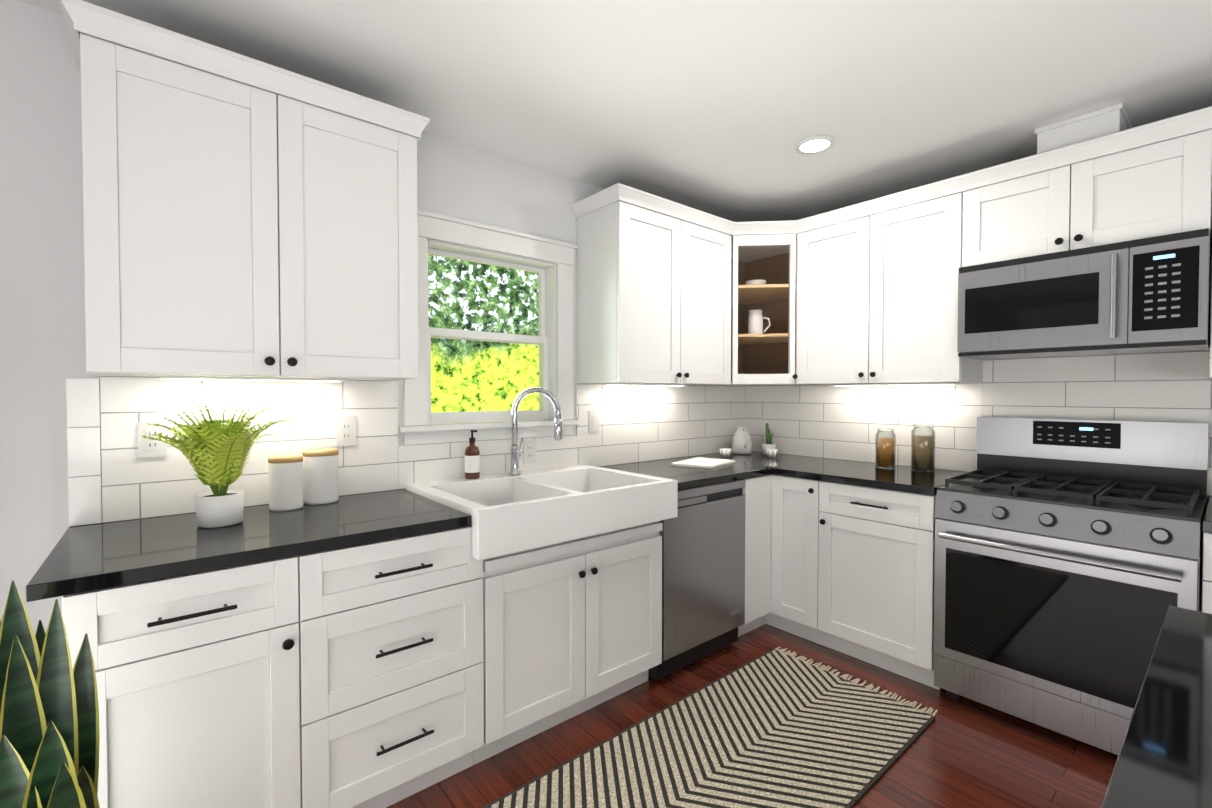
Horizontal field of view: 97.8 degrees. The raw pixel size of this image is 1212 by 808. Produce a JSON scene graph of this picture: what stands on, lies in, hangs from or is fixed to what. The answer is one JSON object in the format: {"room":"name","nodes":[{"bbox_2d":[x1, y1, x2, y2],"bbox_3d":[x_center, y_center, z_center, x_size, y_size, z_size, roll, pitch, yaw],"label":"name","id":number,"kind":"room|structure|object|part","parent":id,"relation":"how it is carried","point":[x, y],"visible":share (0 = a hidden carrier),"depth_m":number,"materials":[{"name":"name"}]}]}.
{"room":"kitchen","nodes":[
{"label":"kitchen","id":0,"kind":"room"},
{"bbox_2d":[0,0,701,634],"bbox_3d":[-1.310,0.054,1.964,6.150,2.450,0.150,-1,1,-40],"label":"wall","id":1,"kind":"structure","parent":0,"point":[42,326],"depth_m":1.57,"materials":[{"name":"white paint"}]},
{"bbox_2d":[59,0,429,380],"bbox_3d":[-1.119,-0.562,1.765,0.940,0.944,0.378,-1,1,-40],"label":"upper cabinet","id":2,"kind":"object","parent":1,"relation":"attached to","point":[246,216],"visible":1,"depth_m":1.58,"materials":[{"name":"white paint"}]},
{"bbox_2d":[159,376,345,381],"bbox_3d":[-1.191,-0.085,1.820,0.530,0.010,0.070,-1,1,-40],"label":"under-cabinet light","id":3,"kind":"object","parent":2,"relation":"attached to","point":[246,379],"visible":1,"depth_m":1.78,"materials":[{"name":"white plastic"}]},
{"bbox_2d":[66,376,743,525],"bbox_3d":[-0.323,0.122,2.682,3.392,0.457,0.010,-1,1,-40],"label":"tile backsplash","id":4,"kind":"structure","parent":1,"relation":"attached to","point":[643,423],"depth_m":2.03,"materials":[{"name":"white tile"}]},
{"bbox_2d":[137,421,166,457],"bbox_3d":[-1.471,0.114,1.714,0.072,0.116,0.008,-1,1,-40],"label":"electrical outlet","id":5,"kind":"object","parent":4,"relation":"attached to","point":[151,448],"visible":0.85,"depth_m":1.71,"materials":[{"name":"white plastic"}]},
{"bbox_2d":[336,416,355,445],"bbox_3d":[-1.025,0.107,2.085,0.072,0.116,0.008,-1,1,-40],"label":"electrical outlet","id":6,"kind":"object","parent":4,"relation":"attached to","point":[345,430],"visible":1,"depth_m":2.08,"materials":[{"name":"white plastic"}]},
{"bbox_2d":[523,439,535,463],"bbox_3d":[-0.378,0.236,2.627,0.072,0.116,0.008,-1,1,-40],"label":"electrical outlet","id":7,"kind":"object","parent":4,"relation":"attached to","point":[529,451],"visible":1,"depth_m":2.62,"materials":[{"name":"white plastic"}]},
{"bbox_2d":[589,411,598,432],"bbox_3d":[-0.064,0.097,2.884,0.072,0.116,0.010,-1,1,-40],"label":"light switch","id":8,"kind":"object","parent":4,"relation":"attached to","point":[593,421],"visible":1,"depth_m":2.88,"materials":[{"name":"white plastic"}]},
{"bbox_2d":[399,209,579,444],"bbox_3d":[-0.554,-0.331,2.557,0.920,0.998,0.194,-1,1,-40],"label":"window","id":9,"kind":"structure","parent":1,"relation":"in","point":[558,275],"depth_m":2.54,"materials":[{"name":"white wood"}]},
{"bbox_3d":[-0.571,-0.310,2.578,0.658,0.793,0.054,-1,1,-40],"label":"window sash","id":10,"kind":"part","parent":9,"relation":"part of","materials":[{"name":"white wood"}]},
{"bbox_2d":[576,200,730,384],"bbox_3d":[0.299,-0.584,2.951,0.880,0.944,0.372,-1,1,-40],"label":"upper cabinet","id":11,"kind":"object","parent":1,"relation":"attached to","point":[653,297],"visible":1,"depth_m":2.74,"materials":[{"name":"white paint"}]},
{"bbox_2d":[601,384,685,385],"bbox_3d":[0.226,-0.107,3.001,0.600,0.010,0.070,-1,1,-40],"label":"under-cabinet light","id":12,"kind":"object","parent":11,"relation":"attached to","point":[640,385],"visible":0.96,"depth_m":2.92,"materials":[{"name":"white plastic"}]},
{"bbox_2d":[571,106,1211,234],"bbox_3d":[1.212,-1.002,2.026,1.175,0.067,2.947,-1,1,-40],"label":"crown molding","id":13,"kind":"structure","parent":11,"relation":"attached to","point":[1171,128],"depth_m":2.51,"materials":[{"name":"white paint"}]},
{"bbox_2d":[18,0,1211,221],"bbox_3d":[0.451,-1.161,-0.172,6.150,0.060,5.650,-1,1,-40],"label":"ceiling","id":14,"kind":"structure","parent":0,"point":[720,108],"depth_m":1.88,"materials":[{"name":"white paint"}]},
{"bbox_2d":[796,135,833,154],"bbox_3d":[0.947,-1.173,2.396,0.164,0.012,0.164,-1,1,-40],"label":"recessed light","id":15,"kind":"object","parent":14,"relation":"in","point":[818,144],"visible":1,"depth_m":2.38,"materials":[{"name":"white plastic"}]},
{"bbox_2d":[386,624,1117,807],"bbox_3d":[0.451,1.344,-0.124,6.150,0.050,5.650,-1,1,-40],"label":"floor","id":16,"kind":"structure","parent":0,"point":[962,752],"depth_m":1.94,"materials":[{"name":"brown wood"}]},
{"bbox_2d":[0,580,99,807],"bbox_3d":[-0.925,0.793,0.860,0.290,1.012,0.290,-1,1,-40],"label":"snake plant","id":17,"kind":"object","parent":16,"relation":"on","point":[49,732],"visible":1,"depth_m":0.86,"materials":[{"name":"green plant"}]},
{"bbox_2d":[62,525,483,807],"bbox_3d":[-0.991,0.845,1.705,1.000,0.877,0.675,-1,1,-40],"label":"base cabinet","id":18,"kind":"object","parent":16,"relation":"on","point":[350,677],"visible":0.94,"depth_m":1.43,"materials":[{"name":"white paint"}]},
{"bbox_2d":[26,489,470,601],"bbox_3d":[-1.037,0.388,1.677,1.004,0.035,0.646,-1,1,-40],"label":"countertop","id":19,"kind":"structure","parent":18,"relation":"on","point":[87,558],"depth_m":1.48,"materials":[{"name":"black stone"}]},
{"bbox_2d":[142,405,294,527],"bbox_3d":[-1.177,0.185,1.633,0.385,0.370,0.344,-1,1,-40],"label":"fern plant","id":20,"kind":"object","parent":19,"relation":"on","point":[215,452],"visible":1,"depth_m":1.58,"materials":[{"name":"green plant"}]},
{"bbox_2d":[268,455,303,511],"bbox_3d":[-1.121,0.275,1.852,0.107,0.184,0.107,-1,1,-40],"label":"canister","id":21,"kind":"object","parent":19,"relation":"on","point":[285,477],"visible":1,"depth_m":1.81,"materials":[{"name":"white ceramic"}]},
{"bbox_2d":[302,448,338,504],"bbox_3d":[-1.061,0.267,1.967,0.119,0.194,0.119,-1,1,-40],"label":"canister","id":22,"kind":"object","parent":19,"relation":"on","point":[320,477],"visible":0.92,"depth_m":1.92,"materials":[{"name":"white ceramic"}]},
{"bbox_2d":[406,465,677,560],"bbox_3d":[-0.267,0.419,2.286,0.955,0.164,0.678,-1,1,-40],"label":"sink","id":23,"kind":"object","parent":19,"relation":"in","point":[525,510],"visible":0.98,"depth_m":2.11,"materials":[{"name":"white ceramic"}]},
{"bbox_2d":[465,430,479,478],"bbox_3d":[-0.599,0.226,2.372,0.067,0.218,0.073,-1,1,-40],"label":"soap bottle","id":24,"kind":"object","parent":23,"relation":"on","point":[472,461],"visible":1,"depth_m":2.35,"materials":[{"name":"brown glass"}]},
{"bbox_2d":[508,387,562,474],"bbox_3d":[-0.337,0.126,2.477,0.183,0.412,0.232,-1,1,-40],"label":"faucet","id":25,"kind":"object","parent":23,"relation":"on","point":[516,454],"visible":1,"depth_m":2.48,"materials":[{"name":"silver metal"}]},
{"bbox_2d":[473,521,662,764],"bbox_3d":[-0.276,0.889,2.307,0.865,0.765,0.667,-1,1,-40],"label":"base cabinet","id":26,"kind":"object","parent":16,"relation":"on","point":[572,628],"visible":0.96,"depth_m":2.02,"materials":[{"name":"white paint"}]},
{"bbox_2d":[648,479,744,680],"bbox_3d":[0.292,0.825,2.776,0.605,0.875,0.616,-1,1,-40],"label":"dishwasher","id":27,"kind":"object","parent":16,"relation":"on","point":[702,533],"visible":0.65,"depth_m":2.52,"materials":[{"name":"grey metal"}]},
{"bbox_2d":[482,647,937,807],"bbox_3d":[0.232,1.278,1.704,2.395,0.010,0.744,-1,1,-40],"label":"rug","id":28,"kind":"object","parent":16,"relation":"on","point":[777,728],"visible":0.98,"depth_m":1.94,"materials":[{"name":"beige fabric"}]},
{"bbox_2d":[738,474,781,636],"bbox_3d":[0.636,0.819,3.039,0.256,0.876,0.709,-1,1,-40],"label":"base cabinet","id":29,"kind":"object","parent":16,"relation":"on","point":[763,494],"depth_m":2.84,"materials":[{"name":"white paint"}]},
{"bbox_2d":[782,476,801,636],"bbox_3d":[1.252,0.820,2.971,0.640,0.876,0.357,-1,1,-40],"label":"base cabinet","id":30,"kind":"object","parent":16,"relation":"on","point":[791,486],"depth_m":2.80,"materials":[{"name":"white paint"}]},
{"bbox_2d":[802,478,939,689],"bbox_3d":[1.468,0.825,2.713,0.640,0.876,0.593,-1,1,-40],"label":"base cabinet","id":31,"kind":"object","parent":16,"relation":"on","point":[847,569],"depth_m":2.49,"materials":[{"name":"white paint"}]},
{"bbox_2d":[601,451,976,495],"bbox_3d":[0.891,0.367,2.770,1.441,0.035,1.435,-1,1,-40],"label":"countertop","id":32,"kind":"structure","parent":31,"relation":"on","point":[752,464],"depth_m":2.74,"materials":[{"name":"black stone"}]},
{"bbox_2d":[671,457,734,468],"bbox_3d":[0.563,0.336,3.042,0.240,0.015,0.340,1,1,36],"label":"cutting board","id":33,"kind":"object","parent":32,"relation":"on","point":[702,462],"visible":1,"depth_m":2.98,"materials":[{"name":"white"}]},
{"bbox_2d":[719,448,731,456],"bbox_3d":[0.764,0.312,3.379,0.083,0.050,0.082,-1,1,-40],"label":"cup","id":34,"kind":"object","parent":32,"relation":"on","point":[725,452],"visible":1,"depth_m":3.35,"materials":[{"name":"white ceramic"}]},
{"bbox_2d":[732,426,751,453],"bbox_3d":[0.922,0.242,3.544,0.136,0.185,0.156,-1,1,-40],"label":"vase","id":35,"kind":"object","parent":32,"relation":"on","point":[741,443],"visible":1,"depth_m":3.51,"materials":[{"name":"white ceramic"}]},
{"bbox_2d":[762,423,775,454],"bbox_3d":[1.081,0.230,3.511,0.088,0.210,0.087,-1,1,-40],"label":"cactus pot","id":36,"kind":"object","parent":32,"relation":"on","point":[768,444],"visible":0.9,"depth_m":3.49,"materials":[{"name":"white"}]},
{"bbox_2d":[765,449,777,457],"bbox_3d":[1.053,0.313,3.360,0.083,0.050,0.082,-1,1,-40],"label":"cup","id":37,"kind":"object","parent":32,"relation":"on","point":[772,453],"visible":1,"depth_m":3.33,"materials":[{"name":"white ceramic"}]},
{"bbox_2d":[875,428,895,468],"bbox_3d":[1.521,0.240,2.875,0.100,0.214,0.098,-1,1,-40],"label":"pasta jar","id":38,"kind":"object","parent":32,"relation":"on","point":[885,452],"visible":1,"depth_m":2.84,"materials":[{"name":"orange"}]},
{"bbox_2d":[911,424,934,471],"bbox_3d":[1.656,0.227,2.760,0.110,0.244,0.108,-1,1,-40],"label":"jar","id":39,"kind":"object","parent":32,"relation":"on","point":[922,453],"visible":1,"depth_m":2.72,"materials":[{"name":"brown"}]},
{"bbox_2d":[934,417,1208,754],"bbox_3d":[1.865,0.673,2.156,0.682,1.202,0.754,-1,1,-40],"label":"range","id":40,"kind":"object","parent":16,"relation":"on","point":[1068,560],"visible":0.9,"depth_m":2.03,"materials":[{"name":"silver metal"}]},
{"bbox_2d":[1101,605,1211,807],"bbox_3d":[0.170,0.862,-0.171,2.910,0.913,0.671,-1,1,-40],"label":"countertop","id":41,"kind":"structure","parent":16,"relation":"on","point":[1164,759],"depth_m":0.63,"materials":[{"name":"black stone"}]},
{"bbox_2d":[1201,532,1211,613],"bbox_3d":[2.374,0.847,1.598,0.675,0.877,0.748,-1,1,-40],"label":"base cabinet","id":42,"kind":"object","parent":16,"relation":"on","point":[1207,577],"visible":0.33,"depth_m":1.68,"materials":[{"name":"white paint"}]},
{"bbox_2d":[1202,496,1211,532],"bbox_3d":[2.391,0.390,1.591,0.646,0.035,0.769,-1,1,-40],"label":"countertop","id":43,"kind":"structure","parent":42,"relation":"on","point":[1207,523],"depth_m":1.70,"materials":[{"name":"black stone"}]},
{"bbox_2d":[793,106,1211,500],"bbox_3d":[2.804,0.059,1.715,0.150,2.450,5.500,-1,1,-40],"label":"wall","id":44,"kind":"structure","parent":0,"point":[1095,355],"depth_m":2.27,"materials":[{"name":"white paint"}]},
{"bbox_2d":[702,233,799,385],"bbox_3d":[0.954,-0.591,3.328,0.607,0.944,0.630,-1,1,-40],"label":"upper cabinet","id":45,"kind":"object","parent":44,"relation":"attached to","point":[763,309],"visible":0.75,"depth_m":3.39,"materials":[{"name":"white wood"}]},
{"bbox_2d":[796,175,982,384],"bbox_3d":[1.496,-0.582,2.861,0.372,0.944,0.828,-1,1,-40],"label":"upper cabinet","id":46,"kind":"object","parent":44,"relation":"attached to","point":[877,298],"visible":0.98,"depth_m":2.71,"materials":[{"name":"white paint"}]},
{"bbox_2d":[831,383,959,385],"bbox_3d":[1.567,-0.105,2.907,0.070,0.010,0.640,-1,1,-40],"label":"under-cabinet light","id":47,"kind":"object","parent":46,"relation":"attached to","point":[917,384],"visible":0.93,"depth_m":2.84,"materials":[{"name":"white plastic"}]},
{"bbox_2d":[744,351,1211,495],"bbox_3d":[1.960,0.068,2.599,0.009,0.569,3.038,-1,1,-40],"label":"tile backsplash","id":48,"kind":"structure","parent":44,"relation":"attached to","point":[834,422],"depth_m":2.70,"materials":[{"name":"white tile"}]},
{"bbox_2d":[962,106,1211,266],"bbox_3d":[2.006,-0.832,2.245,0.372,0.422,0.758,-1,1,-40],"label":"upper cabinet","id":49,"kind":"object","parent":44,"relation":"attached to","point":[1161,188],"visible":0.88,"depth_m":2.09,"materials":[{"name":"white paint"}]},
{"bbox_2d":[1034,103,1132,153],"bbox_3d":[2.036,-1.110,2.254,0.306,0.132,0.271,-1,1,-40],"label":"vent duct","id":50,"kind":"object","parent":49,"relation":"on","point":[1094,124],"visible":0.35,"depth_m":2.15,"materials":[{"name":"white paint"}]},
{"bbox_2d":[957,228,1211,359],"bbox_3d":[1.977,-0.416,2.229,0.443,0.405,0.754,-1,1,-40],"label":"microwave","id":51,"kind":"object","parent":49,"relation":"attached to","point":[1146,295],"visible":1,"depth_m":2.06,"materials":[{"name":"silver metal"}]},
{"bbox_2d":[1209,262,1211,378],"bbox_3d":[2.490,-0.560,1.669,0.372,0.944,0.750,-1,1,-40],"label":"upper cabinet","id":52,"kind":"object","parent":44,"relation":"attached to","point":[1210,366],"visible":1,"depth_m":1.86,"materials":[{"name":"white paint"}]},
{"label":"outside","id":53,"kind":"structure","parent":0,"visible":0},
{"bbox_2d":[428,254,538,423],"bbox_3d":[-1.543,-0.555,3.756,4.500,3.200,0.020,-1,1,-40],"label":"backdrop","id":54,"kind":"structure","parent":53,"point":[512,300],"depth_m":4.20,"materials":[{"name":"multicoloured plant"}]}
]}

